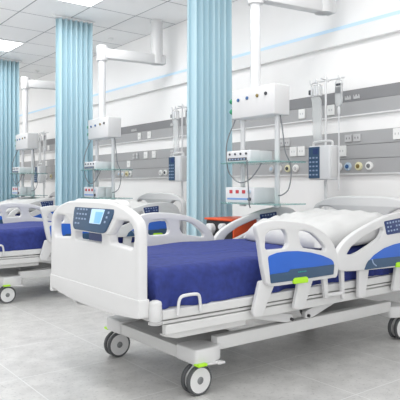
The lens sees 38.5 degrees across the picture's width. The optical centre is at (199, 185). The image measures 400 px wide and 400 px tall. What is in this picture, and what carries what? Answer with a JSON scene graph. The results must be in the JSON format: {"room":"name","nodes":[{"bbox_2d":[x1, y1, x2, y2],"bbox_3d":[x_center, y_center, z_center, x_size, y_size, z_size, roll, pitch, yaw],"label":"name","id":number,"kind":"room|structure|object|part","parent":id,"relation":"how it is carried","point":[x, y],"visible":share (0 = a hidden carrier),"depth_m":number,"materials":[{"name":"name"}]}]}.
{"room":"hospital room","nodes":[
{"label":"hospital room","id":0,"kind":"room"},
{"bbox_2d":[0,0,236,84],"bbox_3d":[-3.547,-1.950,5.847,6.460,0.100,16.600,0,0,-37],"label":"ceiling","id":1,"kind":"structure","parent":0,"point":[31,22],"depth_m":6.66,"materials":[{"name":"tile"}]},
{"bbox_2d":[0,57,21,201],"bbox_3d":[-2.906,-0.600,8.516,0.520,2.599,0.115,0,0,-37],"label":"privacy curtain","id":2,"kind":"object","parent":1,"relation":"hanging from","point":[9,71],"visible":0.7,"depth_m":8.54,"materials":[{"name":"teal fabric"}]},
{"bbox_2d":[0,39,25,51],"bbox_3d":[-2.715,-1.894,7.669,0.545,0.012,0.634,0,0,-37],"label":"recessed light","id":3,"kind":"object","parent":1,"relation":"in","point":[6,45],"visible":1,"depth_m":7.65,"materials":[{"name":"white plastic"}]},
{"bbox_2d":[10,77,54,196],"bbox_3d":[-2.205,-0.869,8.251,0.897,2.060,0.580,0,0,-37],"label":"pendant","id":4,"kind":"object","parent":1,"relation":"hanging from","point":[26,141],"visible":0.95,"depth_m":8.06,"materials":[{"name":"white plastic"}]},
{"bbox_2d":[12,187,34,194],"bbox_3d":[-2.511,0.069,8.130,0.232,0.118,0.320,0,0,-37],"label":"ventilator","id":5,"kind":"object","parent":4,"relation":"on","point":[21,190],"visible":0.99,"depth_m":8.01,"materials":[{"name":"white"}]},
{"bbox_2d":[12,167,34,172],"bbox_3d":[-2.514,-0.222,8.153,0.237,0.088,0.270,0,0,-37],"label":"patient monitor","id":6,"kind":"object","parent":4,"relation":"on","point":[14,169],"visible":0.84,"depth_m":8.04,"materials":[{"name":"white plastic"}]},
{"bbox_2d":[10,195,47,195],"bbox_3d":[-2.420,0.132,8.086,0.330,0.008,0.580,0,0,-37],"label":"glass shelf","id":7,"kind":"object","parent":4,"relation":"attached to","point":[10,195],"depth_m":7.88,"materials":[{"name":"teal"}]},
{"bbox_2d":[12,173,47,173],"bbox_3d":[-2.420,-0.174,8.086,0.330,0.008,0.580,0,0,-37],"label":"glass shelf","id":8,"kind":"object","parent":4,"relation":"attached to","point":[12,173],"depth_m":7.88,"materials":[{"name":"teal"}]},
{"bbox_3d":[-2.154,-1.450,8.268,0.793,0.110,0.100,0,0,-28],"label":"swing arm","id":9,"kind":"part","parent":4,"relation":"part of","materials":[{"name":"white plastic"}]},
{"bbox_2d":[52,14,94,205],"bbox_3d":[-1.426,-0.600,6.496,0.510,2.599,0.116,0,0,-37],"label":"privacy curtain","id":10,"kind":"object","parent":1,"relation":"hanging from","point":[74,37],"visible":0.76,"depth_m":6.47,"materials":[{"name":"teal fabric"}]},
{"bbox_2d":[56,0,104,7],"bbox_3d":[-1.176,-1.894,5.654,0.545,0.012,0.634,0,0,-37],"label":"recessed light","id":11,"kind":"object","parent":1,"relation":"in","point":[87,3],"visible":1,"depth_m":5.90,"materials":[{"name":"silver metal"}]},
{"bbox_2d":[81,19,165,199],"bbox_3d":[-0.809,-0.869,6.423,0.897,2.060,0.580,0,0,-37],"label":"pendant","id":12,"kind":"object","parent":1,"relation":"hanging from","point":[102,128],"visible":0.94,"depth_m":6.26,"materials":[{"name":"white plastic"}]},
{"bbox_2d":[84,187,110,197],"bbox_3d":[-1.115,0.069,6.302,0.232,0.118,0.320,0,0,-37],"label":"ventilator","id":13,"kind":"object","parent":12,"relation":"on","point":[99,192],"visible":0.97,"depth_m":6.18,"materials":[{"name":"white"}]},
{"bbox_2d":[84,161,110,169],"bbox_3d":[-1.117,-0.222,6.325,0.237,0.088,0.270,0,0,-37],"label":"patient monitor","id":14,"kind":"object","parent":12,"relation":"on","point":[94,164],"visible":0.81,"depth_m":6.22,"materials":[{"name":"white plastic"}]},
{"bbox_2d":[81,197,132,198],"bbox_3d":[-1.024,0.132,6.258,0.330,0.008,0.580,0,0,-37],"label":"glass shelf","id":15,"kind":"object","parent":12,"relation":"attached to","point":[81,197],"depth_m":6.07,"materials":[{"name":"teal"}]},
{"bbox_2d":[81,169,132,170],"bbox_3d":[-1.024,-0.174,6.258,0.330,0.008,0.580,0,0,-37],"label":"glass shelf","id":16,"kind":"object","parent":12,"relation":"attached to","point":[84,169],"depth_m":6.12,"materials":[{"name":"teal"}]},
{"bbox_3d":[-0.757,-1.450,6.440,0.793,0.110,0.100,0,0,-28],"label":"swing arm","id":17,"kind":"part","parent":12,"relation":"part of","materials":[{"name":"white plastic"}]},
{"bbox_2d":[187,0,231,236],"bbox_3d":[0.082,-0.600,4.917,0.520,2.599,0.114,0,0,-37],"label":"privacy curtain","id":18,"kind":"object","parent":1,"relation":"hanging from","point":[209,22],"visible":0.8,"depth_m":4.89,"materials":[{"name":"teal fabric"}]},
{"bbox_2d":[221,0,335,207],"bbox_3d":[0.681,-0.869,4.472,0.897,2.060,0.580,0,0,-37],"label":"pendant","id":19,"kind":"object","parent":1,"relation":"hanging from","point":[256,102],"visible":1,"depth_m":4.28,"materials":[{"name":"white plastic"}]},
{"bbox_2d":[227,150,271,162],"bbox_3d":[0.373,-0.222,4.374,0.237,0.088,0.270,0,0,-37],"label":"patient monitor","id":20,"kind":"object","parent":19,"relation":"on","point":[243,155],"visible":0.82,"depth_m":4.28,"materials":[{"name":"white plastic"}]},
{"bbox_2d":[226,187,274,203],"bbox_3d":[0.375,0.069,4.351,0.232,0.118,0.320,0,0,-37],"label":"ventilator","id":21,"kind":"object","parent":19,"relation":"on","point":[233,194],"visible":0.99,"depth_m":4.25,"materials":[{"name":"white plastic"}]},
{"bbox_2d":[221,202,305,205],"bbox_3d":[0.466,0.132,4.307,0.330,0.008,0.580,0,0,-37],"label":"glass shelf","id":22,"kind":"object","parent":19,"relation":"attached to","point":[276,203],"depth_m":4.19,"materials":[{"name":"teal"}]},
{"bbox_2d":[221,160,305,164],"bbox_3d":[0.466,-0.174,4.307,0.330,0.008,0.580,0,0,-37],"label":"glass shelf","id":23,"kind":"object","parent":19,"relation":"attached to","point":[275,162],"depth_m":4.15,"materials":[{"name":"teal"}]},
{"bbox_3d":[0.733,-1.450,4.489,0.793,0.110,0.100,0,0,-28],"label":"swing arm","id":24,"kind":"part","parent":19,"relation":"part of","materials":[{"name":"white plastic"}]},
{"bbox_2d":[0,255,399,399],"bbox_3d":[-3.547,1.050,5.847,6.460,0.100,16.600,0,0,-37],"label":"floor","id":25,"kind":"structure","parent":0,"point":[52,345],"depth_m":3.23,"materials":[{"name":"tile"}]},
{"bbox_2d":[0,192,54,223],"bbox_3d":[-2.877,0.533,7.706,2.251,0.934,1.132,0,0,-37],"label":"hospital bed","id":26,"kind":"object","parent":25,"relation":"on","point":[50,201],"visible":0.14,"depth_m":7.58,"materials":[{"name":"white plastic"}]},
{"bbox_3d":[-2.769,0.326,8.461,0.880,0.334,0.034,0,0,-37],"label":"rail","id":27,"kind":"part","parent":26,"relation":"part of","materials":[{"name":"grey plastic"}]},
{"bbox_2d":[0,197,46,213],"bbox_3d":[-2.399,0.271,7.951,0.797,0.234,0.800,0,0,-31],"label":"pillow","id":28,"kind":"object","parent":26,"relation":"on","point":[32,199],"visible":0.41,"depth_m":7.68,"materials":[{"name":"grey fabric"}]},
{"bbox_3d":[-2.120,0.326,7.611,0.880,0.334,0.034,0,0,-37],"label":"rail","id":29,"kind":"part","parent":26,"relation":"part of","materials":[{"name":"grey plastic"}]},
{"bbox_2d":[39,131,48,197],"bbox_3d":[-2.562,0.045,9.414,0.281,1.909,0.301,0,0,12],"label":"stand","id":30,"kind":"object","parent":25,"relation":"on","point":[43,132],"visible":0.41,"depth_m":9.42,"materials":[{"name":"white metal"}]},
{"bbox_2d":[34,163,45,182],"bbox_3d":[-2.604,-0.211,9.342,0.130,0.322,0.231,0,0,-37],"label":"pump","id":31,"kind":"object","parent":30,"relation":"attached to","point":[41,178],"visible":0.91,"depth_m":9.26,"materials":[{"name":"white plastic"}]},
{"bbox_2d":[38,135,41,162],"bbox_3d":[-2.649,-0.614,9.440,0.050,0.508,0.126,0,0,-37],"label":"infusion sleeve","id":32,"kind":"object","parent":30,"relation":"hanging from","point":[39,136],"visible":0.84,"depth_m":9.42,"materials":[{"name":"white plastic"}]},
{"bbox_2d":[44,134,45,150],"bbox_3d":[-2.503,-0.402,9.256,0.029,0.886,0.072,0,0,-37],"label":"bag","id":33,"kind":"object","parent":30,"relation":"hanging from","point":[44,134],"visible":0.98,"depth_m":9.24,"materials":[{"name":"white plastic"}]},
{"bbox_2d":[0,193,186,302],"bbox_3d":[-1.311,0.533,5.656,2.251,0.934,1.132,0,0,-37],"label":"hospital bed","id":34,"kind":"object","parent":25,"relation":"on","point":[25,235],"visible":0.38,"depth_m":5.05,"materials":[{"name":"white plastic"}]},
{"bbox_3d":[-1.781,0.337,5.969,0.612,0.330,0.034,0,0,-37],"label":"rail","id":35,"kind":"part","parent":34,"relation":"part of","materials":[{"name":"grey plastic"}]},
{"bbox_3d":[-1.234,0.794,5.714,1.725,0.108,0.822,0,0,-37],"label":"frame","id":36,"kind":"part","parent":34,"relation":"part of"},
{"bbox_3d":[-1.132,0.337,5.119,0.612,0.330,0.034,0,0,-37],"label":"rail","id":37,"kind":"part","parent":34,"relation":"part of","materials":[{"name":"grey plastic"}]},
{"bbox_3d":[-1.292,0.606,5.670,2.070,0.112,0.972,0,0,-37],"label":"deck frame","id":38,"kind":"part","parent":34,"relation":"part of","materials":[{"name":"white plastic"}]},
{"bbox_3d":[-1.302,0.450,5.662,2.055,0.196,0.968,0,0,-37],"label":"mattress","id":39,"kind":"part","parent":34,"relation":"part of","materials":[{"name":"blue fabric"}]},
{"bbox_3d":[-1.109,0.407,5.117,0.493,0.153,0.010,0,0,-37],"label":"colour panel","id":40,"kind":"part","parent":34,"relation":"part of","materials":[{"name":"blue plastic"}]},
{"bbox_2d":[124,201,147,222],"bbox_3d":[-0.833,0.271,5.901,0.797,0.234,0.800,0,0,-31],"label":"pillow","id":41,"kind":"object","parent":34,"relation":"on","point":[133,204],"visible":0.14,"depth_m":5.69,"materials":[{"name":"grey fabric"}]},
{"bbox_3d":[-0.464,0.414,5.609,0.582,0.136,0.010,0,0,-37],"label":"colour panel","id":42,"kind":"part","parent":34,"relation":"part of","materials":[{"name":"blue plastic"}]},
{"bbox_3d":[-0.554,0.326,5.560,0.880,0.334,0.034,0,0,-37],"label":"rail","id":43,"kind":"part","parent":34,"relation":"part of","materials":[{"name":"grey plastic"}]},
{"bbox_3d":[-0.444,0.321,6.330,0.050,0.494,0.948,0,0,-37],"label":"headboard","id":44,"kind":"part","parent":34,"relation":"part of","materials":[{"name":"white plastic"}]},
{"bbox_2d":[172,103,186,197],"bbox_3d":[-0.189,0.045,6.307,0.281,1.909,0.301,0,0,12],"label":"stand","id":45,"kind":"object","parent":25,"relation":"on","point":[181,107],"visible":0.3,"depth_m":6.31,"materials":[{"name":"white metal"}]},
{"bbox_2d":[171,110,178,151],"bbox_3d":[-0.276,-0.614,6.333,0.050,0.508,0.126,0,0,-37],"label":"infusion sleeve","id":46,"kind":"object","parent":45,"relation":"hanging from","point":[175,114],"visible":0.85,"depth_m":6.30,"materials":[{"name":"white"}]},
{"bbox_2d":[169,152,186,180],"bbox_3d":[-0.231,-0.211,6.235,0.130,0.322,0.231,0,0,-37],"label":"pump","id":47,"kind":"object","parent":45,"relation":"attached to","point":[177,164],"visible":0.95,"depth_m":6.16,"materials":[{"name":"white plastic"}]},
{"bbox_2d":[50,196,399,395],"bbox_3d":[0.328,0.533,3.510,2.251,0.934,1.132,0,0,-37],"label":"hospital bed","id":48,"kind":"object","parent":25,"relation":"on","point":[177,294],"visible":0.96,"depth_m":2.93,"materials":[{"name":"white plastic"}]},
{"bbox_3d":[-0.527,0.156,2.808,0.040,0.136,0.421,0,0,-37],"label":"control panel","id":49,"kind":"part","parent":48,"relation":"part of","materials":[{"name":"blue plastic"}]},
{"bbox_3d":[-0.533,0.321,2.864,0.050,0.494,0.948,0,0,-37],"label":"footboard","id":50,"kind":"part","parent":48,"relation":"part of","materials":[{"name":"white plastic"}]},
{"bbox_3d":[-0.142,0.337,3.824,0.612,0.330,0.034,0,0,-37],"label":"rail","id":51,"kind":"part","parent":48,"relation":"part of","materials":[{"name":"grey plastic"}]},
{"bbox_3d":[0.053,0.852,2.751,0.149,0.018,0.039,0,0,-33],"label":"steering lever","id":52,"kind":"part","parent":48,"relation":"part of","materials":[{"name":"white plastic"}]},
{"bbox_3d":[0.347,0.606,3.524,2.070,0.112,0.972,0,0,-37],"label":"deck frame","id":53,"kind":"part","parent":48,"relation":"part of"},
{"bbox_3d":[0.436,0.326,4.265,0.880,0.334,0.034,0,0,-37],"label":"rail","id":54,"kind":"part","parent":48,"relation":"part of","materials":[{"name":"grey plastic"}]},
{"bbox_3d":[0.405,0.794,3.568,1.725,0.108,0.822,0,0,-37],"label":"frame","id":55,"kind":"part","parent":48,"relation":"part of","materials":[{"name":"white metal"}]},
{"bbox_3d":[0.337,0.450,3.517,2.055,0.196,0.968,0,0,-37],"label":"mattress","id":56,"kind":"part","parent":48,"relation":"part of","materials":[{"name":"blue fabric"}]},
{"bbox_3d":[0.341,0.681,3.016,0.396,0.113,0.030,0,0,-37],"label":"lifting arm","id":57,"kind":"part","parent":48,"relation":"part of","materials":[{"name":"grey plastic"}]},
{"bbox_3d":[0.507,0.337,2.973,0.612,0.330,0.034,0,0,-37],"label":"rail","id":58,"kind":"part","parent":48,"relation":"part of","materials":[{"name":"grey plastic"}]},
{"bbox_3d":[0.530,0.407,2.971,0.493,0.153,0.010,0,0,-37],"label":"colour panel","id":59,"kind":"part","parent":48,"relation":"part of","materials":[{"name":"blue plastic"}]},
{"bbox_2d":[243,208,383,249],"bbox_3d":[0.806,0.271,3.755,0.797,0.234,0.800,0,0,-31],"label":"pillow","id":60,"kind":"object","parent":48,"relation":"on","point":[336,224],"visible":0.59,"depth_m":3.48,"materials":[{"name":"white fabric"}]},
{"bbox_3d":[0.721,0.676,3.307,0.360,0.123,0.030,0,0,-37],"label":"lifting arm","id":61,"kind":"part","parent":48,"relation":"part of","materials":[{"name":"white metal"}]},
{"bbox_3d":[1.195,0.321,4.185,0.050,0.494,0.948,0,0,-37],"label":"headboard","id":62,"kind":"part","parent":48,"relation":"part of","materials":[{"name":"white plastic"}]},
{"bbox_3d":[1.085,0.326,3.415,0.880,0.334,0.034,0,0,-37],"label":"rail","id":63,"kind":"part","parent":48,"relation":"part of","materials":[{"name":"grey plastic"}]},
{"bbox_3d":[1.175,0.414,3.463,0.582,0.136,0.010,0,0,-37],"label":"colour panel","id":64,"kind":"part","parent":48,"relation":"part of","materials":[{"name":"blue plastic"}]},
{"bbox_2d":[310,75,344,209],"bbox_3d":[1.040,0.045,4.698,0.281,1.909,0.301,0,0,12],"label":"stand","id":65,"kind":"object","parent":25,"relation":"on","point":[326,79],"visible":0.37,"depth_m":4.70,"materials":[{"name":"white metal"}]},
{"bbox_2d":[308,84,321,141],"bbox_3d":[0.954,-0.614,4.724,0.050,0.508,0.126,0,0,-37],"label":"infusion sleeve","id":66,"kind":"object","parent":65,"relation":"hanging from","point":[315,92],"visible":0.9,"depth_m":4.70,"materials":[{"name":"white plastic"}]},
{"bbox_2d":[309,140,337,179],"bbox_3d":[0.999,-0.211,4.625,0.130,0.322,0.231,0,0,-37],"label":"pump","id":67,"kind":"object","parent":65,"relation":"attached to","point":[323,159],"visible":1,"depth_m":4.56,"materials":[{"name":"white plastic"}]},
{"bbox_3d":[0.994,-0.345,4.630,0.019,0.055,0.217,0,0,-37],"label":"carry handle","id":68,"kind":"part","parent":67,"relation":"part of","materials":[{"name":"white plastic"}]},
{"bbox_2d":[335,79,342,190],"bbox_3d":[1.100,-0.402,4.540,0.029,0.886,0.072,0,0,-37],"label":"bag","id":69,"kind":"object","parent":65,"relation":"hanging from","point":[338,83],"visible":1,"depth_m":4.53,"materials":[{"name":"white"}]},
{"bbox_3d":[0.282,0.736,4.607,0.372,0.529,0.360,0,0,-37],"label":"trolley","id":70,"kind":"object","parent":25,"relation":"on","visible":0},
{"bbox_2d":[204,216,256,238],"bbox_3d":[0.260,0.362,4.590,0.385,0.215,0.350,0,0,-37],"label":"case","id":71,"kind":"object","parent":70,"relation":"on","point":[214,224],"visible":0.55,"depth_m":4.48,"materials":[{"name":"orange plastic"}]},
{"bbox_2d":[206,223,215,233],"bbox_3d":[0.079,0.338,4.553,0.052,0.083,0.084,0,0,-37],"label":"canister","id":72,"kind":"object","parent":71,"relation":"on","point":[212,226],"depth_m":4.53,"materials":[{"name":"white plastic"}]},
{"bbox_3d":[0.151,0.367,4.507,0.012,0.185,0.316,0,0,-37],"label":"panel","id":73,"kind":"part","parent":71,"relation":"part of","materials":[{"name":"black plastic"}]},
{"bbox_2d":[218,223,225,229],"bbox_3d":[0.170,0.315,4.433,0.052,0.050,0.050,0,0,-37],"label":"canister","id":74,"kind":"object","parent":71,"relation":"on","point":[221,225],"depth_m":4.42,"materials":[{"name":"white"}]},
{"bbox_3d":[0.276,0.263,4.602,0.345,0.015,0.350,0,0,-37],"label":"lid","id":75,"kind":"part","parent":71,"relation":"part of","materials":[{"name":"orange plastic"}]},
{"bbox_2d":[19,0,399,302],"bbox_3d":[-1.020,-0.450,7.777,0.100,2.900,16.600,0,0,-37],"label":"wall","id":76,"kind":"structure","parent":0,"point":[375,61],"depth_m":5.40,"materials":[{"name":"white paint"}]},
{"bbox_2d":[19,82,399,155],"bbox_3d":[-1.080,-0.676,7.732,0.050,0.211,15.600,0,0,-37],"label":"panel","id":77,"kind":"object","parent":76,"relation":"attached to","point":[385,98],"visible":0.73,"depth_m":5.08,"materials":[{"name":"metal"}]},
{"bbox_2d":[298,109,304,118],"bbox_3d":[0.909,-0.643,5.112,0.014,0.085,0.075,0,0,-37],"label":"power socket","id":78,"kind":"object","parent":77,"relation":"attached to","point":[301,112],"depth_m":5.11,"materials":[{"name":"white plastic"}]},
{"bbox_2d":[327,105,334,114],"bbox_3d":[1.108,-0.643,4.852,0.014,0.085,0.075,0,0,-37],"label":"power socket","id":79,"kind":"object","parent":77,"relation":"attached to","point":[330,108],"depth_m":4.84,"materials":[{"name":"white plastic"}]},
{"bbox_2d":[353,94,359,98],"bbox_3d":[1.269,-0.735,4.641,0.014,0.055,0.060,0,0,-37],"label":"power socket","id":80,"kind":"object","parent":77,"relation":"attached to","point":[355,96],"depth_m":4.64,"materials":[{"name":"grey plastic"}]},
{"bbox_2d":[19,14,399,123],"bbox_3d":[-1.050,-1.235,7.692,0.050,0.126,16.500,0,0,-37],"label":"trim","id":81,"kind":"structure","parent":76,"relation":"attached to","point":[391,24],"depth_m":5.22,"materials":[{"name":"white paint"}]},
{"bbox_2d":[19,10,399,115],"bbox_3d":[-1.047,-1.312,7.694,0.044,0.028,16.500,0,0,-37],"label":"trim","id":82,"kind":"structure","parent":76,"relation":"attached to","point":[398,11],"depth_m":5.22,"materials":[{"name":"blue"}]},
{"bbox_2d":[20,127,399,180],"bbox_3d":[-1.081,-0.270,7.731,0.052,0.349,15.600,0,0,-37],"label":"panel","id":83,"kind":"object","parent":76,"relation":"attached to","point":[377,151],"visible":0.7,"depth_m":5.18,"materials":[{"name":"metal"}]},
{"bbox_3d":[-1.071,-0.162,7.739,0.028,0.114,15.600,0,0,-37],"label":"panel","id":84,"kind":"part","parent":83,"relation":"part of","materials":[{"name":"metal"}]},
{"bbox_3d":[-1.071,-0.278,7.739,0.028,0.110,15.600,0,0,-37],"label":"panel","id":85,"kind":"part","parent":83,"relation":"part of","materials":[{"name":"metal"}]},
{"bbox_2d":[269,165,274,172],"bbox_3d":[0.677,-0.160,5.413,0.018,0.068,0.068,0,0,-37],"label":"outlet","id":86,"kind":"object","parent":83,"relation":"attached to","point":[271,167],"depth_m":5.40,"materials":[{"name":"blue"}]},
{"bbox_2d":[284,139,289,145],"bbox_3d":[0.799,-0.396,5.256,0.014,0.060,0.070,0,0,-37],"label":"power socket","id":87,"kind":"object","parent":83,"relation":"attached to","point":[287,141],"depth_m":5.24,"materials":[{"name":"grey plastic"}]},
{"bbox_2d":[285,165,289,171],"bbox_3d":[0.803,-0.160,5.249,0.018,0.068,0.068,0,0,-37],"label":"outlet","id":88,"kind":"object","parent":83,"relation":"attached to","point":[287,167],"depth_m":5.24,"materials":[{"name":"yellow plastic"}]},
{"bbox_2d":[290,147,296,156],"bbox_3d":[0.847,-0.311,5.194,0.014,0.085,0.085,0,0,-37],"label":"power socket","id":89,"kind":"object","parent":83,"relation":"attached to","point":[293,150],"depth_m":5.19,"materials":[{"name":"grey plastic"}]},
{"bbox_2d":[292,164,298,171],"bbox_3d":[0.863,-0.160,5.170,0.018,0.068,0.068,0,0,-37],"label":"outlet","id":90,"kind":"object","parent":83,"relation":"attached to","point":[295,167],"depth_m":5.16,"materials":[{"name":"grey plastic"}]},
{"bbox_2d":[298,146,304,155],"bbox_3d":[0.906,-0.311,5.117,0.014,0.085,0.085,0,0,-37],"label":"power socket","id":91,"kind":"object","parent":83,"relation":"attached to","point":[301,149],"depth_m":5.11,"materials":[{"name":"grey plastic"}]},
{"bbox_2d":[340,145,345,156],"bbox_3d":[1.179,-0.290,4.760,0.014,0.090,0.085,0,0,-37],"label":"power socket","id":92,"kind":"object","parent":83,"relation":"attached to","point":[342,147],"depth_m":4.75,"materials":[{"name":"grey plastic"}]},
{"bbox_2d":[344,162,351,170],"bbox_3d":[1.214,-0.160,4.710,0.018,0.068,0.068,0,0,-37],"label":"outlet","id":93,"kind":"object","parent":83,"relation":"attached to","point":[347,165],"depth_m":4.70,"materials":[{"name":"blue plastic"}]},
{"bbox_2d":[345,134,351,141],"bbox_3d":[1.219,-0.391,4.707,0.014,0.060,0.070,0,0,-37],"label":"power socket","id":94,"kind":"object","parent":83,"relation":"attached to","point":[348,137],"depth_m":4.70,"materials":[{"name":"grey plastic"}]},
{"bbox_2d":[353,134,360,141],"bbox_3d":[1.270,-0.391,4.640,0.014,0.060,0.070,0,0,-37],"label":"power socket","id":95,"kind":"object","parent":83,"relation":"attached to","point":[356,137],"depth_m":4.64,"materials":[{"name":"grey plastic"}]},
{"bbox_2d":[355,162,362,169],"bbox_3d":[1.279,-0.160,4.625,0.018,0.068,0.068,0,0,-37],"label":"outlet","id":96,"kind":"object","parent":83,"relation":"attached to","point":[358,165],"depth_m":4.61,"materials":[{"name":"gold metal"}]},
{"bbox_2d":[365,162,372,169],"bbox_3d":[1.341,-0.160,4.545,0.018,0.068,0.068,0,0,-37],"label":"outlet","id":97,"kind":"object","parent":83,"relation":"attached to","point":[368,165],"depth_m":4.53,"materials":[{"name":"grey plastic"}]},
{"bbox_2d":[393,128,399,139],"bbox_3d":[1.496,-0.397,4.345,0.014,0.085,0.070,0,0,-37],"label":"power socket","id":98,"kind":"object","parent":83,"relation":"attached to","point":[396,131],"depth_m":4.34,"materials":[{"name":"white plastic"}]}
]}

